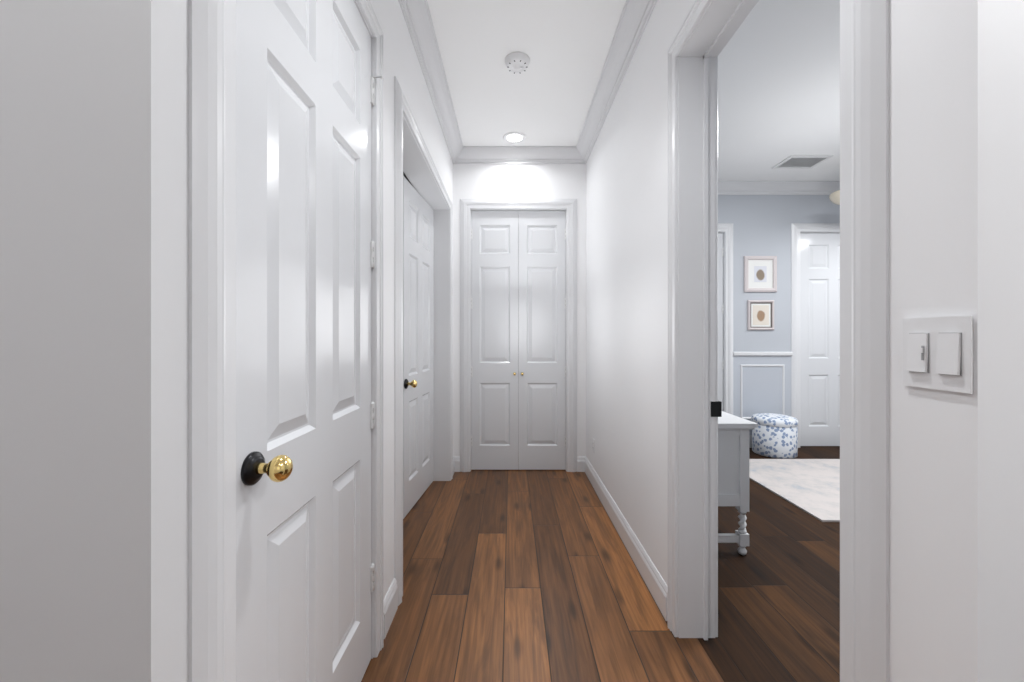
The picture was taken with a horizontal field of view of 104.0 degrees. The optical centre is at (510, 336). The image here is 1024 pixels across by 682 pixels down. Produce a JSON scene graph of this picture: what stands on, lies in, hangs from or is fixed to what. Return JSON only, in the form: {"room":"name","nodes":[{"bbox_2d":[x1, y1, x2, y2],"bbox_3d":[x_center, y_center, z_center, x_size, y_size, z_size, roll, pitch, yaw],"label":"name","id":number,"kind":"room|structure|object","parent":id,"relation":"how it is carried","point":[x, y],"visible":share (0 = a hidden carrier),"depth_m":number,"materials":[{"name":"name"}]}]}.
{"room":"home hallway","nodes":[
{"label":"home hallway","id":0,"kind":"room"},
{"bbox_2d":[0,0,50,681],"bbox_3d":[-1.720,-0.235,0.675,2.060,2.980,0.150,0,0,0],"label":"wall","id":1,"kind":"structure","parent":0,"point":[25,340],"depth_m":0.60,"materials":[{"name":"white paint"}]},
{"bbox_2d":[51,0,452,681],"bbox_3d":[-0.615,-0.235,2.240,0.150,2.980,3.280,0,0,0],"label":"wall","id":2,"kind":"structure","parent":0,"point":[119,340],"depth_m":0.60,"materials":[{"name":"white paint"}]},
{"bbox_2d":[384,578,397,638],"bbox_3d":[-0.532,1.185,1.755,0.016,0.140,0.190,0,0,0],"label":"baseboard","id":3,"kind":"structure","parent":2,"relation":"attached to","point":[390,603],"depth_m":1.75,"materials":[{"name":"wood"}]},
{"bbox_2d":[394,76,452,605],"bbox_3d":[-0.614,0.025,2.715,0.195,2.460,1.730,0,0,0],"label":"door frame","id":4,"kind":"structure","parent":2,"relation":"attached to","point":[401,107],"depth_m":2.76,"materials":[{"name":"wood"}]},
{"bbox_2d":[403,176,433,518],"bbox_3d":[-0.749,0.073,3.117,0.198,2.348,0.760,0,0,0],"label":"door","id":5,"kind":"structure","parent":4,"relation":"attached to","point":[418,345],"depth_m":3.05,"materials":[{"name":"wood"}]},
{"bbox_2d":[398,0,465,163],"bbox_3d":[-0.485,-1.667,2.110,0.110,0.115,3.240,0,0,0],"label":"crown molding","id":6,"kind":"structure","parent":2,"relation":"attached to","point":[416,13],"depth_m":2.48,"materials":[{"name":"wood"}]},
{"bbox_2d":[453,456,459,473],"bbox_3d":[-0.507,1.185,3.655,0.065,0.140,0.150,0,0,0],"label":"baseboard","id":7,"kind":"structure","parent":2,"relation":"attached to","point":[456,463],"depth_m":3.71,"materials":[{"name":"wood"}]},
{"bbox_2d":[453,164,468,455],"bbox_3d":[-0.468,-0.235,3.805,0.145,2.980,0.150,0,0,0],"label":"wall","id":8,"kind":"structure","parent":0,"point":[460,181],"depth_m":3.73,"materials":[{"name":"white paint"}]},
{"bbox_2d":[469,164,585,455],"bbox_3d":[0.152,-0.235,3.805,1.095,2.980,0.150,0,0,0],"label":"wall","id":9,"kind":"structure","parent":0,"point":[518,181],"depth_m":3.73,"materials":[{"name":"white paint"}]},
{"bbox_2d":[471,211,517,469],"bbox_3d":[-0.161,0.033,3.754,0.460,2.428,0.070,0,0,0],"label":"door","id":10,"kind":"structure","parent":9,"relation":"in","point":[494,340],"depth_m":3.75,"materials":[{"name":"wood"}]},
{"bbox_2d":[460,199,576,471],"bbox_3d":[0.070,-0.015,3.793,1.090,2.540,0.175,0,0,0],"label":"door frame","id":11,"kind":"structure","parent":9,"relation":"attached to","point":[467,205],"depth_m":3.71,"materials":[{"name":"wood"}]},
{"bbox_2d":[462,146,577,163],"bbox_3d":[0.085,-1.667,3.675,0.990,0.115,0.110,0,0,0],"label":"crown molding","id":12,"kind":"structure","parent":9,"relation":"attached to","point":[474,154],"depth_m":3.67,"materials":[{"name":"wood"}]},
{"bbox_2d":[518,211,565,469],"bbox_3d":[0.301,0.033,3.754,0.460,2.428,0.070,0,0,0],"label":"door","id":13,"kind":"structure","parent":9,"relation":"in","point":[541,340],"depth_m":3.75,"materials":[{"name":"wood"}]},
{"bbox_2d":[361,446,839,681],"bbox_3d":[1.300,1.305,1.950,8.400,0.100,7.300,0,0,0],"label":"floor","id":14,"kind":"structure","parent":0,"point":[518,575],"depth_m":1.94,"materials":[{"name":"brown wood"}]},
{"bbox_2d":[718,411,757,554],"bbox_3d":[1.127,0.873,2.842,0.539,0.765,1.175,0,0,0],"label":"desk","id":15,"kind":"object","parent":14,"relation":"on","point":[733,460],"visible":0.27,"depth_m":2.30,"materials":[{"name":"paint"}]},
{"bbox_2d":[749,435,751,447],"bbox_3d":[2.850,1.185,4.532,0.660,0.140,0.016,0,0,0],"label":"baseboard","id":16,"kind":"structure","parent":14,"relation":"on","point":[750,441],"depth_m":4.52,"materials":[{"name":"wood"}]},
{"bbox_2d":[751,413,797,458],"bbox_3d":[2.830,1.047,4.300,0.422,0.416,0.422,0,0,0],"label":"ottoman","id":17,"kind":"object","parent":14,"relation":"on","point":[774,435],"visible":0.94,"depth_m":4.14,"materials":[{"name":"fabric"}]},
{"bbox_2d":[749,459,839,521],"bbox_3d":[3.405,1.249,3.390,2.590,0.012,1.360,0,0,0],"label":"rug","id":18,"kind":"object","parent":14,"relation":"on","point":[811,487],"visible":0.27,"depth_m":3.44,"materials":[{"name":"white fabric"}]},
{"bbox_2d":[427,0,839,180],"bbox_3d":[1.300,-1.775,1.700,8.400,0.100,6.800,0,0,0],"label":"ceiling","id":19,"kind":"structure","parent":0,"point":[778,81],"depth_m":2.65,"materials":[{"name":"paint"}]},
{"bbox_2d":[503,132,525,143],"bbox_3d":[0.030,-1.720,3.465,0.196,0.009,0.196,0,0,0],"label":"recessed light","id":20,"kind":"object","parent":19,"relation":"in","point":[514,137],"visible":1,"depth_m":3.46,"materials":[{"name":"white plastic"}]},
{"bbox_2d":[505,52,529,73],"bbox_3d":[0.040,-1.702,2.500,0.156,0.046,0.156,0,0,0],"label":"smoke detector","id":21,"kind":"object","parent":19,"relation":"attached to","point":[517,62],"visible":1,"depth_m":2.47,"materials":[{"name":"white plastic"}]},
{"bbox_2d":[718,181,839,194],"bbox_3d":[3.025,-1.667,2.645,4.350,0.115,3.790,0,0,0],"label":"crown molding","id":22,"kind":"structure","parent":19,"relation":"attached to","point":[777,187],"depth_m":4.47,"materials":[{"name":"wood"}]},
{"bbox_2d":[772,155,832,168],"bbox_3d":[2.860,-1.719,3.940,0.400,0.012,0.280,0,0,0],"label":"ceiling vent","id":23,"kind":"object","parent":19,"relation":"in","point":[800,161],"visible":0.98,"depth_m":3.91,"materials":[{"name":"metal"}]},
{"bbox_2d":[829,190,839,204],"bbox_3d":[3.420,-1.525,4.000,0.380,0.400,0.380,0,0,0],"label":"pendant light","id":24,"kind":"object","parent":19,"relation":"hanging from","point":[834,197],"visible":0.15,"depth_m":4.02,"materials":[{"name":"beige glass"}]},
{"bbox_2d":[718,195,839,351],"bbox_3d":[2.850,-0.235,4.615,2.500,2.980,0.150,0,0,0],"label":"wall","id":25,"kind":"structure","parent":0,"point":[761,225],"depth_m":4.54,"materials":[{"name":"grey paint"}]},
{"bbox_2d":[718,223,732,414],"bbox_3d":[2.020,0.025,4.615,0.840,2.460,0.152,0,0,0],"label":"door frame","id":26,"kind":"structure","parent":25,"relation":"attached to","point":[723,321],"depth_m":4.54,"materials":[{"name":"wood"}]},
{"bbox_2d":[718,233,723,410],"bbox_3d":[2.029,0.033,4.540,0.812,2.428,0.117,0,0,0],"label":"door","id":27,"kind":"structure","parent":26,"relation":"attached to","point":[720,315],"depth_m":4.56,"materials":[{"name":"wood"}]},
{"bbox_2d":[747,300,773,329],"bbox_3d":[2.830,-0.245,4.526,0.300,0.340,0.024,0,0,0],"label":"picture frame","id":28,"kind":"object","parent":25,"relation":"attached to","point":[760,314],"visible":0.98,"depth_m":4.53,"materials":[{"name":"white wood"}]},
{"bbox_2d":[744,256,776,291],"bbox_3d":[2.825,-0.710,4.526,0.370,0.410,0.024,0,0,0],"label":"picture frame","id":29,"kind":"object","parent":25,"relation":"attached to","point":[760,273],"visible":1,"depth_m":4.53,"materials":[{"name":"white wood"}]},
{"bbox_2d":[733,356,790,434],"bbox_3d":[2.850,0.665,4.538,0.660,0.900,0.003,0,0,0],"label":"wall","id":30,"kind":"structure","parent":25,"relation":"attached to","point":[762,389],"depth_m":4.54,"materials":[{"name":"grey paint"}]},
{"bbox_2d":[740,365,784,418],"bbox_3d":[2.850,0.625,4.533,0.500,0.620,0.014,0,0,0],"label":"trim","id":31,"kind":"structure","parent":30,"relation":"attached to","point":[741,390],"depth_m":4.53,"materials":[{"name":"wood"}]},
{"bbox_2d":[733,352,792,355],"bbox_3d":[2.850,0.195,4.527,0.660,0.050,0.026,0,0,0],"label":"trim","id":32,"kind":"structure","parent":25,"relation":"attached to","point":[762,353],"depth_m":4.52,"materials":[{"name":"wood"}]},
{"bbox_2d":[791,223,839,447],"bbox_3d":[3.680,-0.015,4.528,1.000,2.540,0.024,0,0,0],"label":"door frame","id":33,"kind":"structure","parent":25,"relation":"attached to","point":[797,229],"depth_m":4.52,"materials":[{"name":"wood"}]},
{"bbox_2d":[800,233,839,445],"bbox_3d":[3.671,0.033,4.540,0.812,2.428,0.117,0,0,0],"label":"door","id":34,"kind":"structure","parent":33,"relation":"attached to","point":[819,339],"depth_m":4.56,"materials":[{"name":"wood"}]},
{"bbox_2d":[800,232,839,232],"bbox_3d":[3.680,0.025,4.615,0.840,2.460,0.152,0,0,0],"label":"door frame","id":35,"kind":"structure","parent":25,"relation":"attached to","point":[819,232],"depth_m":4.55,"materials":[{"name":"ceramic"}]},
{"bbox_2d":[586,0,1023,681],"bbox_3d":[0.738,-0.235,2.645,0.075,2.980,4.090,0,0,0],"label":"wall","id":36,"kind":"structure","parent":0,"point":[956,248],"depth_m":0.67,"materials":[{"name":"white paint"}]},
{"bbox_2d":[574,0,656,163],"bbox_3d":[0.645,-1.667,2.110,0.110,0.115,3.240,0,0,0],"label":"crown molding","id":37,"kind":"structure","parent":36,"relation":"attached to","point":[633,21],"depth_m":2.48,"materials":[{"name":"wood"}]},
{"bbox_2d":[577,456,666,620],"bbox_3d":[0.657,1.185,2.748,0.085,0.140,1.964,0,0,0],"label":"baseboard","id":38,"kind":"structure","parent":36,"relation":"attached to","point":[655,583],"depth_m":2.29,"materials":[{"name":"wood"}]},
{"bbox_2d":[667,0,888,681],"bbox_3d":[0.776,-0.005,1.253,0.200,2.520,1.026,0,0,0],"label":"door frame","id":39,"kind":"structure","parent":36,"relation":"attached to","point":[864,340],"depth_m":0.83,"materials":[{"name":"wood"}]},
{"bbox_2d":[903,316,972,393],"bbox_3d":[0.692,0.027,0.655,0.016,0.118,0.105,0,0,0],"label":"switch plate","id":40,"kind":"object","parent":36,"relation":"attached to","point":[937,353],"visible":1,"depth_m":0.65,"materials":[{"name":"white plastic"}]},
{"bbox_3d":[-0.615,-1.455,1.165,0.150,0.540,0.830,0,0,0],"label":"wall","id":41,"kind":"structure","parent":0,"visible":0},
{"bbox_2d":[354,0,372,658],"bbox_3d":[-0.615,0.035,1.165,0.152,2.440,0.830,0,0,0],"label":"door frame","id":42,"kind":"structure","parent":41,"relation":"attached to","point":[355,1],"depth_m":1.56,"materials":[{"name":"wood"}]},
{"bbox_2d":[189,0,383,681],"bbox_3d":[-0.518,-0.005,1.165,0.117,2.520,0.990,0,0,0],"label":"door","id":43,"kind":"structure","parent":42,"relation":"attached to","point":[305,405],"depth_m":0.97,"materials":[{"name":"wood"}]}
]}

